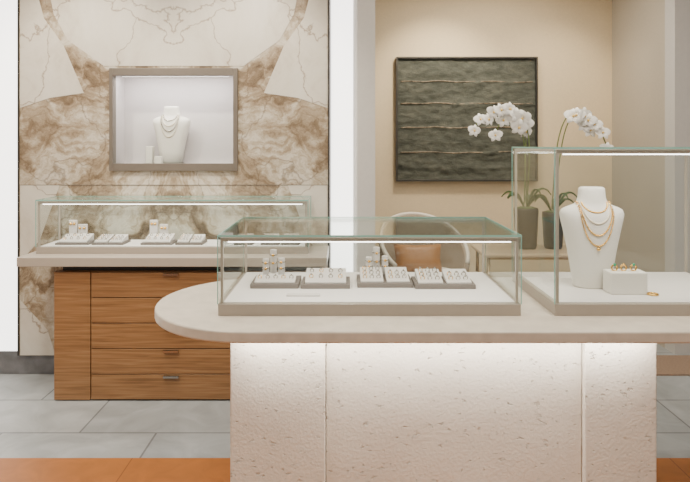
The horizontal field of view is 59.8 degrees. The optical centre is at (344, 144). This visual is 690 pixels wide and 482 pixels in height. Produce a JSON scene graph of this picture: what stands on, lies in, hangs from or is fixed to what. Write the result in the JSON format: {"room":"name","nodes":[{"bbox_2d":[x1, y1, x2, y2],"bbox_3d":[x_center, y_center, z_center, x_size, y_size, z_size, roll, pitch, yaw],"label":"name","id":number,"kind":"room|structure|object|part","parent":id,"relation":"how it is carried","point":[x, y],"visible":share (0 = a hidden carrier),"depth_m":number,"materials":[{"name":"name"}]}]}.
{"room":"shop","nodes":[
{"label":"shop","id":0,"kind":"room"},
{"bbox_2d":[0,351,53,373],"bbox_3d":[-1.490,1.594,4.411,3.421,0.169,0.015,0,0,0],"label":"baseboard","id":1,"kind":"structure","parent":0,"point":[10,363],"depth_m":4.40,"materials":[{"name":"grey stone"}]},
{"bbox_2d":[330,0,356,271],"bbox_3d":[-1.589,0.029,4.478,3.621,3.300,0.120,0,0,0],"label":"wall","id":2,"kind":"structure","parent":0,"point":[354,1],"depth_m":4.42,"materials":[{"name":"white paint"}]},
{"bbox_2d":[0,0,16,350],"bbox_3d":[-2.575,-0.056,4.408,0.349,3.131,0.020,0,0,0],"label":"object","id":3,"kind":"structure","parent":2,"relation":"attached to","point":[8,8],"depth_m":4.40,"materials":[{"name":"white paint"}]},
{"bbox_2d":[17,0,329,355],"bbox_3d":[-1.248,-0.044,4.392,2.272,3.154,0.053,0,0,0],"label":"dark edge","id":4,"kind":"object","parent":2,"relation":"attached to","point":[18,1],"visible":0.56,"depth_m":4.37,"materials":[{"name":"metal"}]},
{"bbox_2d":[20,0,327,347],"bbox_3d":[-1.248,-0.044,4.396,2.248,3.154,0.045,0,0,0],"label":"stone slab","id":5,"kind":"object","parent":2,"relation":"attached to","point":[283,140],"visible":0.3,"depth_m":4.37,"materials":[{"name":"brown stone"}]},
{"bbox_2d":[20,185,59,255],"bbox_3d":[-2.223,0.573,4.372,0.288,0.562,0.003,0,0,0],"label":"inlay","id":6,"kind":"object","parent":5,"relation":"attached to","point":[29,194],"visible":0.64,"depth_m":4.37,"materials":[{"name":"stone"}]},
{"bbox_2d":[109,68,237,170],"bbox_3d":[-1.245,-0.185,4.493,0.931,0.746,0.290,0,0,0],"label":"display niche","id":7,"kind":"object","parent":5,"relation":"in","point":[208,97],"depth_m":4.62,"materials":[{"name":"white paint"}]},
{"bbox_2d":[146,146,154,162],"bbox_3d":[-1.457,0.074,4.488,0.049,0.130,0.060,0,0,0],"label":"block","id":8,"kind":"object","parent":7,"relation":"in","point":[150,150],"visible":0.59,"depth_m":4.46,"materials":[{"name":"beige fabric"}]},
{"bbox_2d":[154,156,162,162],"bbox_3d":[-1.367,0.111,4.398,0.052,0.055,0.040,0,0,0],"label":"block","id":9,"kind":"object","parent":7,"relation":"in","point":[157,159],"visible":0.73,"depth_m":4.38,"materials":[{"name":"beige fabric"}]},
{"bbox_2d":[153,106,190,162],"bbox_3d":[-1.304,-0.076,4.515,0.283,0.430,0.158,0,0,0],"label":"bust","id":10,"kind":"object","parent":7,"relation":"in","point":[171,129],"visible":0.99,"depth_m":4.46,"materials":[{"name":"beige fabric"}]},
{"bbox_2d":[20,0,326,354],"bbox_3d":[-1.247,0.018,4.372,2.239,3.027,0.003,0,0,0],"label":"wall panel","id":11,"kind":"object","parent":5,"relation":"attached to","point":[111,32],"visible":0.97,"depth_m":4.37,"materials":[{"name":"white stone"}]},
{"bbox_2d":[288,185,326,244],"bbox_3d":[-0.272,0.573,4.372,0.288,0.562,0.003,0,0,0],"label":"inlay","id":12,"kind":"object","parent":5,"relation":"attached to","point":[318,193],"visible":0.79,"depth_m":4.37,"materials":[{"name":"stone"}]},
{"bbox_2d":[357,0,374,271],"bbox_3d":[0.155,0.029,4.403,0.132,3.300,0.030,0,0,0],"label":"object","id":13,"kind":"structure","parent":2,"relation":"attached to","point":[365,8],"depth_m":4.39,"materials":[{"name":"white paint"}]},
{"bbox_2d":[0,343,689,481],"bbox_3d":[0.250,1.729,1.820,7.300,0.100,8.641,0,0,0],"label":"floor","id":14,"kind":"structure","parent":0,"point":[33,424],"depth_m":3.46,"materials":[{"name":"grey tile"}]},
{"bbox_2d":[17,245,328,399],"bbox_3d":[-1.122,1.204,4.121,2.010,0.950,0.475,0,0,0],"label":"cabinet","id":15,"kind":"object","parent":14,"relation":"on","point":[109,343],"depth_m":3.94,"materials":[{"name":"brown wood"}]},
{"bbox_3d":[-1.790,1.252,3.945,0.237,0.837,0.021,0,0,0],"label":"door","id":16,"kind":"part","parent":15,"relation":"part of","materials":[{"name":"brown wood"}]},
{"bbox_3d":[-1.138,1.085,3.945,1.053,0.161,0.021,0,0,0],"label":"drawer","id":17,"kind":"part","parent":15,"relation":"part of","materials":[{"name":"brown wood"}]},
{"bbox_3d":[-1.138,1.252,3.945,1.053,0.161,0.021,0,0,0],"label":"drawer","id":18,"kind":"part","parent":15,"relation":"part of","materials":[{"name":"brown wood"}]},
{"bbox_3d":[-1.138,1.420,3.945,1.053,0.161,0.021,0,0,0],"label":"drawer","id":19,"kind":"part","parent":15,"relation":"part of","materials":[{"name":"brown wood"}]},
{"bbox_3d":[-1.138,1.587,3.945,1.053,0.161,0.021,0,0,0],"label":"drawer","id":20,"kind":"part","parent":15,"relation":"part of","materials":[{"name":"brown wood"}]},
{"bbox_3d":[-1.138,0.918,3.945,1.053,0.161,0.021,0,0,0],"label":"drawer","id":21,"kind":"part","parent":15,"relation":"part of","materials":[{"name":"brown wood"}]},
{"bbox_3d":[-1.138,0.847,3.924,0.100,0.014,0.020,0,0,0],"label":"handle","id":22,"kind":"part","parent":15,"relation":"part of","materials":[{"name":"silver metal"}]},
{"bbox_3d":[-1.138,1.349,3.924,0.100,0.014,0.020,0,0,0],"label":"handle","id":23,"kind":"part","parent":15,"relation":"part of","materials":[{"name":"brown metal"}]},
{"bbox_3d":[-1.138,1.517,3.924,0.100,0.014,0.020,0,0,0],"label":"handle","id":24,"kind":"part","parent":15,"relation":"part of","materials":[{"name":"silver metal"}]},
{"bbox_2d":[35,196,310,253],"bbox_3d":[-1.158,0.548,4.174,1.827,0.362,0.322,0,0,0],"label":"glass display case","id":25,"kind":"object","parent":15,"relation":"on","point":[133,247],"visible":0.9,"depth_m":4.03,"materials":[{"name":"clear glass"}]},
{"bbox_2d":[69,220,77,232],"bbox_3d":[-1.923,0.605,4.240,0.056,0.150,0.034,0,0,0],"label":"stand","id":26,"kind":"object","parent":25,"relation":"on","point":[73,224],"visible":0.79,"depth_m":4.24,"materials":[{"name":"white fabric"}]},
{"bbox_2d":[55,233,94,244],"bbox_3d":[-1.858,0.645,4.152,0.228,0.069,0.150,0,0,0],"label":"tray","id":27,"kind":"object","parent":25,"relation":"on","point":[69,238],"visible":0.98,"depth_m":4.12,"materials":[{"name":"beige fabric"}]},
{"bbox_2d":[78,224,87,232],"bbox_3d":[-1.856,0.620,4.240,0.063,0.120,0.034,0,0,0],"label":"stand","id":28,"kind":"object","parent":25,"relation":"on","point":[82,228],"visible":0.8,"depth_m":4.24,"materials":[{"name":"white fabric"}]},
{"bbox_2d":[92,233,130,244],"bbox_3d":[-1.616,0.647,4.152,0.214,0.066,0.150,0,0,0],"label":"tray","id":29,"kind":"object","parent":25,"relation":"on","point":[103,239],"visible":1,"depth_m":4.12,"materials":[{"name":"beige fabric"}]},
{"bbox_2d":[150,220,157,232],"bbox_3d":[-1.352,0.605,4.240,0.056,0.150,0.034,0,0,0],"label":"stand","id":30,"kind":"object","parent":25,"relation":"on","point":[153,223],"visible":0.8,"depth_m":4.24,"materials":[{"name":"white fabric"}]},
{"bbox_2d":[140,233,177,244],"bbox_3d":[-1.284,0.646,4.152,0.214,0.068,0.150,0,0,0],"label":"tray","id":31,"kind":"object","parent":25,"relation":"on","point":[152,238],"visible":0.99,"depth_m":4.12,"materials":[{"name":"beige fabric"}]},
{"bbox_2d":[160,224,167,232],"bbox_3d":[-1.282,0.620,4.240,0.056,0.120,0.034,0,0,0],"label":"stand","id":32,"kind":"object","parent":25,"relation":"on","point":[163,227],"visible":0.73,"depth_m":4.24,"materials":[{"name":"white fabric"}]},
{"bbox_3d":[-1.158,0.371,4.174,1.821,0.008,0.316,0,0,0],"label":"glass","id":33,"kind":"part","parent":25,"relation":"part of","materials":[{"name":"clear glass"}]},
{"bbox_2d":[175,233,206,244],"bbox_3d":[-1.062,0.648,4.152,0.187,0.064,0.150,0,0,0],"label":"tray","id":34,"kind":"object","parent":25,"relation":"on","point":[185,239],"visible":1,"depth_m":4.11,"materials":[{"name":"beige fabric"}]},
{"bbox_2d":[234,233,253,244],"bbox_3d":[-0.692,0.649,4.152,0.125,0.063,0.150,0,0,0],"label":"tray","id":35,"kind":"object","parent":25,"relation":"on","point":[235,243],"visible":0.35,"depth_m":4.09,"materials":[{"name":"beige fabric"}]},
{"bbox_2d":[261,233,279,244],"bbox_3d":[-0.512,0.649,4.152,0.125,0.063,0.150,0,0,0],"label":"tray","id":36,"kind":"object","parent":25,"relation":"on","point":[262,243],"visible":0.4,"depth_m":4.09,"materials":[{"name":"beige fabric"}]},
{"bbox_2d":[281,233,299,244],"bbox_3d":[-0.374,0.649,4.152,0.125,0.063,0.150,0,0,0],"label":"tray","id":37,"kind":"object","parent":25,"relation":"on","point":[282,243],"visible":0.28,"depth_m":4.09,"materials":[{"name":"beige fabric"}]},
{"bbox_3d":[-0.251,0.529,4.174,0.006,0.309,0.304,0,0,0],"label":"glass","id":38,"kind":"part","parent":25,"relation":"part of","materials":[{"name":"clear glass"}]},
{"bbox_2d":[17,245,328,266],"bbox_3d":[-1.122,0.759,4.121,2.010,0.060,0.475,0,0,0],"label":"countertop","id":39,"kind":"structure","parent":15,"relation":"on","point":[317,256],"depth_m":3.88,"materials":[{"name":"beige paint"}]},
{"bbox_2d":[155,277,689,481],"bbox_3d":[0.713,1.204,2.829,3.174,0.950,0.971,0,0,0],"label":"counter","id":40,"kind":"object","parent":14,"relation":"on","point":[537,395],"depth_m":2.54,"materials":[{"name":"stone"}]},
{"bbox_2d":[217,217,521,315],"bbox_3d":[0.104,0.557,2.883,1.298,0.345,0.657,0,0,0],"label":"glass display case","id":41,"kind":"object","parent":40,"relation":"on","point":[489,298],"visible":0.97,"depth_m":2.57,"materials":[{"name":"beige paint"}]},
{"bbox_2d":[250,249,300,288],"bbox_3d":[-0.333,0.604,2.949,0.228,0.142,0.264,0,0,0],"label":"tray","id":42,"kind":"object","parent":41,"relation":"on","point":[265,281],"visible":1,"depth_m":2.87,"materials":[{"name":"beige fabric"}]},
{"bbox_2d":[286,293,319,296],"bbox_3d":[-0.187,0.672,2.691,0.149,0.006,0.040,0,0,0],"label":"price card","id":43,"kind":"object","parent":41,"relation":"on","point":[288,294],"visible":1,"depth_m":2.67,"materials":[{"name":"white paper"}]},
{"bbox_2d":[301,268,349,288],"bbox_3d":[-0.092,0.636,2.899,0.232,0.078,0.170,0,0,0],"label":"tray","id":44,"kind":"object","parent":41,"relation":"on","point":[315,278],"visible":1,"depth_m":2.86,"materials":[{"name":"beige fabric"}]},
{"bbox_2d":[357,247,412,287],"bbox_3d":[0.191,0.599,2.966,0.264,0.152,0.263,0,0,0],"label":"tray","id":45,"kind":"object","parent":41,"relation":"on","point":[370,276],"visible":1,"depth_m":2.91,"materials":[{"name":"beige fabric"}]},
{"bbox_2d":[411,267,475,288],"bbox_3d":[0.471,0.636,2.899,0.285,0.078,0.180,0,0,0],"label":"tray","id":46,"kind":"object","parent":41,"relation":"on","point":[426,278],"visible":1,"depth_m":2.85,"materials":[{"name":"beige fabric"}]},
{"bbox_2d":[155,277,689,342],"bbox_3d":[0.713,0.753,2.829,3.174,0.048,0.971,0,0,0],"label":"countertop","id":47,"kind":"structure","parent":40,"relation":"on","point":[190,312],"depth_m":2.41,"materials":[{"name":"stone"}]},
{"bbox_2d":[512,147,689,315],"bbox_3d":[1.363,0.369,2.883,0.941,0.720,0.657,0,0,0],"label":"glass display case","id":48,"kind":"object","parent":40,"relation":"on","point":[562,298],"visible":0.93,"depth_m":2.62,"materials":[{"name":"glass"}]},
{"bbox_2d":[559,186,623,288],"bbox_3d":[1.179,0.438,2.866,0.303,0.475,0.172,0,0,0],"label":"bust","id":49,"kind":"object","parent":48,"relation":"on","point":[591,226],"visible":0.99,"depth_m":2.81,"materials":[{"name":"beige fabric"}]},
{"bbox_2d":[603,263,646,294],"bbox_3d":[1.282,0.608,2.748,0.167,0.135,0.090,0,0,0],"label":"block","id":50,"kind":"object","parent":48,"relation":"on","point":[616,281],"visible":1,"depth_m":2.70,"materials":[{"name":"beige fabric"}]},
{"bbox_2d":[647,292,658,295],"bbox_3d":[1.384,0.670,2.699,0.052,0.008,0.052,0,0,0],"label":"bracelet","id":51,"kind":"object","parent":48,"relation":"on","point":[648,293],"visible":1,"depth_m":2.69,"materials":[{"name":"gold metal"}]},
{"bbox_2d":[379,212,469,271],"bbox_3d":[0.693,1.152,5.253,0.797,1.058,0.740,0,0,0],"label":"lounge chair","id":52,"kind":"object","parent":14,"relation":"on","point":[412,256],"visible":0.51,"depth_m":5.39,"materials":[{"name":"beige fabric"}]},
{"bbox_2d":[394,244,441,271],"bbox_3d":[0.643,0.999,5.283,0.420,0.235,0.196,0,0,0],"label":"cushion","id":53,"kind":"object","parent":52,"relation":"on","point":[412,257],"depth_m":5.22,"materials":[{"name":"brown leather"}]},
{"bbox_2d":[471,244,568,275],"bbox_3d":[1.629,1.280,5.098,1.016,0.797,0.518,0,0,0],"label":"writing desk","id":54,"kind":"object","parent":14,"relation":"on","point":[493,251],"visible":0.34,"depth_m":4.92,"materials":[{"name":"paint"}]},
{"bbox_3d":[1.171,1.294,5.307,0.026,0.770,0.026,0,0,-23],"label":"leg","id":55,"kind":"part","parent":54,"relation":"part of","materials":[{"name":"beige wood"}]},
{"bbox_3d":[1.171,1.294,4.889,0.026,0.770,0.026,0,0,22],"label":"leg","id":56,"kind":"part","parent":54,"relation":"part of","materials":[{"name":"gold metal"}]},
{"bbox_2d":[468,102,550,249],"bbox_3d":[1.394,0.258,5.133,0.725,1.248,0.215,0,0,0],"label":"potted orchid","id":57,"kind":"object","parent":54,"relation":"on","point":[521,122],"visible":0.98,"depth_m":5.07,"materials":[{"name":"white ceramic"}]},
{"bbox_3d":[1.312,0.101,5.108,0.466,0.825,0.020,0,0,-6],"label":"stem","id":58,"kind":"part","parent":57,"relation":"part of","materials":[{"name":"green plant"}]},
{"bbox_3d":[1.443,0.121,5.153,0.279,0.783,0.061,0,0,0],"label":"stem","id":59,"kind":"part","parent":57,"relation":"part of","materials":[{"name":"green plant"}]},
{"bbox_3d":[1.556,0.142,5.169,0.031,0.744,0.062,0,0,-25],"label":"stem","id":60,"kind":"part","parent":57,"relation":"part of","materials":[{"name":"green plant"}]},
{"bbox_3d":[1.547,0.710,5.128,0.196,0.344,0.186,0,0,0],"label":"planter","id":61,"kind":"part","parent":57,"relation":"part of","materials":[{"name":"beige ceramic"}]},
{"bbox_3d":[1.629,0.921,5.098,0.916,0.025,0.428,0,0,0],"label":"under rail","id":62,"kind":"part","parent":54,"relation":"part of","materials":[{"name":"gold metal"}]},
{"bbox_2d":[532,107,613,248],"bbox_3d":[1.923,0.279,5.133,0.690,1.207,0.215,0,0,0],"label":"potted orchid","id":63,"kind":"object","parent":54,"relation":"on","point":[584,119],"visible":0.84,"depth_m":5.08,"materials":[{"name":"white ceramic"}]},
{"bbox_3d":[1.778,0.727,5.128,0.170,0.309,0.162,0,0,0],"label":"planter","id":64,"kind":"part","parent":63,"relation":"part of","materials":[{"name":"beige ceramic"}]},
{"bbox_3d":[1.958,0.141,5.142,0.355,0.812,0.024,0,0,-7],"label":"stem","id":65,"kind":"part","parent":63,"relation":"part of","materials":[{"name":"green plant"}]},
{"bbox_3d":[1.996,0.122,5.113,0.464,0.852,0.041,0,0,0],"label":"stem","id":66,"kind":"part","parent":63,"relation":"part of","materials":[{"name":"green plant"}]},
{"bbox_2d":[656,355,689,375],"bbox_3d":[2.061,1.673,4.561,3.079,0.012,0.395,0,0,0],"label":"area rug","id":67,"kind":"object","parent":14,"relation":"on","point":[666,365],"visible":0.02,"depth_m":4.54,"materials":[{"name":"fabric"}]},
{"bbox_2d":[375,0,611,276],"bbox_3d":[0.832,0.029,6.041,3.623,3.300,0.200,0,0,0],"label":"wall","id":68,"kind":"structure","parent":0,"point":[571,40],"depth_m":5.94,"materials":[{"name":"beige paint"}]},
{"bbox_2d":[396,57,537,180],"bbox_3d":[1.195,-0.254,5.905,1.386,1.220,0.069,0,0,0],"label":"wall artwork","id":69,"kind":"object","parent":68,"relation":"attached to","point":[438,99],"visible":0.91,"depth_m":5.90,"materials":[{"name":"fabric"}]},
{"bbox_2d":[612,0,664,347],"bbox_3d":[2.719,0.029,5.450,0.150,3.300,0.982,0,0,0],"label":"wall","id":70,"kind":"structure","parent":0,"point":[638,26],"depth_m":5.37,"materials":[{"name":"beige paint"}]},
{"bbox_2d":[665,0,689,353],"bbox_3d":[3.272,0.029,4.884,1.256,3.300,0.150,0,0,0],"label":"wall","id":71,"kind":"structure","parent":0,"point":[677,12],"depth_m":4.81,"materials":[{"name":"paint"}]}
]}

